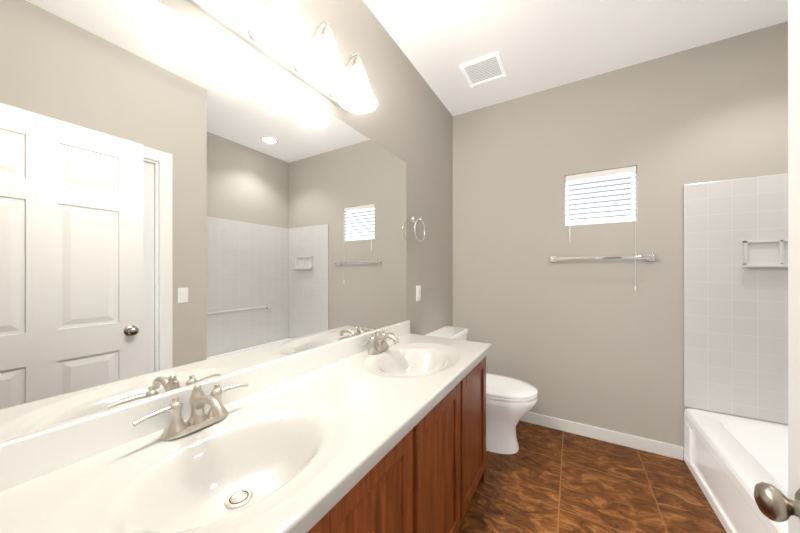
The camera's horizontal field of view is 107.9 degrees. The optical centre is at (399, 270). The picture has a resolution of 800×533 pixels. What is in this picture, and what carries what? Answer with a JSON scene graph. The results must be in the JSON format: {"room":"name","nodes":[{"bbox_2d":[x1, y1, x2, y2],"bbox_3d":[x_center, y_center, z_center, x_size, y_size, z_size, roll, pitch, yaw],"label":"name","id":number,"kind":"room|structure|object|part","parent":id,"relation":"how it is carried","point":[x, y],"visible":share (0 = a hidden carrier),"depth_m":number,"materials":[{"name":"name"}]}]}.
{"room":"bathroom","nodes":[
{"label":"bathroom","id":0,"kind":"room"},
{"bbox_2d":[7,0,452,440],"bbox_3d":[-0.239,-0.105,1.619,0.100,2.740,2.944,0,0,31],"label":"wall","id":1,"kind":"structure","parent":0,"point":[408,120],"depth_m":2.00,"materials":[{"name":"grey paint"}]},
{"bbox_2d":[188,0,376,112],"bbox_3d":[-0.361,-0.870,1.079,0.237,0.230,0.770,0,0,31],"label":"sconce","id":2,"kind":"object","parent":1,"relation":"attached to","point":[281,39],"visible":1,"depth_m":1.04,"materials":[{"name":"white glass"}]},
{"bbox_2d":[411,216,424,241],"bbox_3d":[0.121,-0.298,2.066,0.063,0.188,0.165,0,0,31],"label":"towel ring","id":3,"kind":"object","parent":1,"relation":"attached to","point":[414,220],"visible":1,"depth_m":2.06,"materials":[{"name":"silver metal"}]},
{"bbox_2d":[416,285,420,300],"bbox_3d":[0.138,0.165,2.149,0.010,0.114,0.070,0,0,31],"label":"switch plate","id":4,"kind":"object","parent":1,"relation":"attached to","point":[418,293],"visible":1,"depth_m":2.13,"materials":[{"name":"white plastic"}]},
{"bbox_2d":[363,0,787,115],"bbox_3d":[0.820,-1.500,0.993,2.560,0.050,2.944,0,0,31],"label":"ceiling","id":5,"kind":"structure","parent":0,"point":[540,45],"depth_m":1.81,"materials":[{"name":"white paint"}]},
{"bbox_2d":[460,51,505,86],"bbox_3d":[0.612,-1.468,2.136,0.270,0.014,0.270,0,0,31],"label":"ceiling vent","id":6,"kind":"object","parent":5,"relation":"in","point":[484,69],"visible":1,"depth_m":2.13,"materials":[{"name":"white plastic"}]},
{"bbox_2d":[457,420,726,532],"bbox_3d":[0.820,1.290,0.993,2.560,0.050,2.944,0,0,31],"label":"floor","id":7,"kind":"structure","parent":0,"point":[543,479],"depth_m":1.67,"materials":[{"name":"brown tile"}]},
{"bbox_2d":[0,320,491,532],"bbox_3d":[-0.172,0.790,1.071,0.570,0.950,1.860,0,0,31],"label":"bathroom vanity","id":8,"kind":"object","parent":7,"relation":"on","point":[382,430],"visible":1,"depth_m":0.78,"materials":[{"name":"white stone"}]},
{"bbox_2d":[132,383,248,440],"bbox_3d":[-0.520,0.372,0.784,0.156,0.115,0.282,0,0,31],"label":"faucet","id":9,"kind":"object","parent":8,"relation":"on","point":[200,425],"depth_m":0.79,"materials":[{"name":"silver metal"}]},
{"bbox_2d":[0,0,405,442],"bbox_3d":[-0.425,-0.198,1.197,0.006,1.074,1.821,0,0,31],"label":"mirror","id":10,"kind":"object","parent":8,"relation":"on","point":[184,203],"visible":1,"depth_m":0.80,"materials":[{"name":"clear glass"}]},
{"bbox_2d":[363,329,399,354],"bbox_3d":[-0.072,0.372,1.542,0.156,0.115,0.282,0,0,31],"label":"faucet","id":11,"kind":"object","parent":8,"relation":"on","point":[378,344],"depth_m":1.55,"materials":[{"name":"silver metal"}]},
{"bbox_2d":[426,326,537,453],"bbox_3d":[0.613,0.877,2.193,0.774,0.776,0.490,0,0,31],"label":"toilet","id":12,"kind":"object","parent":7,"relation":"on","point":[511,402],"visible":0.48,"depth_m":2.02,"materials":[{"name":"white ceramic"}]},
{"bbox_3d":[0.374,0.509,2.335,0.218,0.040,0.490,0,0,31],"label":"tank lid","id":13,"kind":"part","parent":12,"relation":"part of","materials":[{"name":"white ceramic"}]},
{"bbox_3d":[0.636,1.069,2.180,0.715,0.392,0.392,0,0,31],"label":"bowl","id":14,"kind":"part","parent":12,"relation":"part of","materials":[{"name":"white ceramic"}]},
{"bbox_3d":[0.715,0.862,2.133,0.530,0.021,0.394,0,0,31],"label":"seat","id":15,"kind":"part","parent":12,"relation":"part of","materials":[{"name":"white ceramic"}]},
{"bbox_3d":[0.717,0.832,2.132,0.533,0.030,0.398,0,0,31],"label":"lid","id":16,"kind":"part","parent":12,"relation":"part of","materials":[{"name":"white ceramic"}]},
{"bbox_2d":[684,408,787,532],"bbox_3d":[1.854,1.085,1.160,0.729,0.360,1.384,0,0,31],"label":"bathtub","id":17,"kind":"object","parent":7,"relation":"on","point":[731,461],"visible":0.96,"depth_m":1.59,"materials":[{"name":"white ceramic"}]},
{"bbox_2d":[453,21,787,459],"bbox_3d":[1.587,-0.105,2.192,2.460,2.740,0.100,0,0,31],"label":"wall","id":18,"kind":"structure","parent":0,"point":[599,343],"depth_m":2.17,"materials":[{"name":"grey paint"}]},
{"bbox_2d":[565,166,636,290],"bbox_3d":[1.517,-0.305,2.222,0.450,0.900,0.108,0,0,31],"label":"window blind","id":19,"kind":"object","parent":18,"relation":"attached to","point":[603,196],"visible":0.92,"depth_m":2.21,"materials":[{"name":"white plastic"}]},
{"bbox_3d":[1.512,-0.357,2.213,0.450,0.004,0.059,0,0,31],"label":"window sill","id":20,"kind":"part","parent":19,"relation":"part of","materials":[{"name":"white"}]},
{"bbox_3d":[1.512,-0.733,2.212,0.442,0.040,0.051,0,0,31],"label":"head rail","id":21,"kind":"part","parent":19,"relation":"part of","materials":[{"name":"white plastic"}]},
{"bbox_3d":[1.677,-0.290,2.074,0.014,0.870,0.013,0,0,31],"label":"cord","id":22,"kind":"part","parent":19,"relation":"part of","materials":[{"name":"white fabric"}]},
{"bbox_2d":[520,412,682,459],"bbox_3d":[1.196,1.220,2.356,1.620,0.090,0.012,0,0,31],"label":"baseboard","id":23,"kind":"structure","parent":18,"relation":"attached to","point":[645,444],"depth_m":2.15,"materials":[{"name":"white wood"}]},
{"bbox_2d":[550,254,654,261],"bbox_3d":[1.473,-0.095,2.157,0.648,0.048,0.075,0,0,31],"label":"towel rail","id":24,"kind":"object","parent":18,"relation":"attached to","point":[649,257],"visible":1,"depth_m":2.10,"materials":[{"name":"silver metal"}]},
{"bbox_2d":[684,173,787,423],"bbox_3d":[2.209,0.164,1.758,0.728,1.478,0.012,0,0,31],"label":"tile","id":25,"kind":"structure","parent":18,"relation":"attached to","point":[735,337],"depth_m":1.82,"materials":[{"name":"white tile"}]},
{"bbox_2d":[742,239,787,266],"bbox_3d":[2.240,-0.104,1.706,0.308,0.162,0.050,0,0,31],"label":"soap shelf","id":26,"kind":"object","parent":18,"relation":"attached to","point":[765,253],"visible":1,"depth_m":1.75,"materials":[{"name":"white ceramic"}]},
{"bbox_3d":[-0.188,-0.105,-0.063,1.700,2.740,0.100,0,0,31],"label":"wall","id":27,"kind":"structure","parent":0,"visible":0},
{"bbox_2d":[754,0,799,532],"bbox_3d":[0.445,0.244,0.123,0.149,2.025,0.795,0,0,31],"label":"entry door","id":28,"kind":"structure","parent":27,"relation":"in","point":[774,503],"depth_m":0.46,"materials":[{"name":"white wood"}]},
{"bbox_3d":[0.617,0.352,0.414,0.149,0.062,0.062,0,0,31],"label":"knob","id":29,"kind":"part","parent":28,"relation":"part of","materials":[{"name":"silver metal"}]}
]}

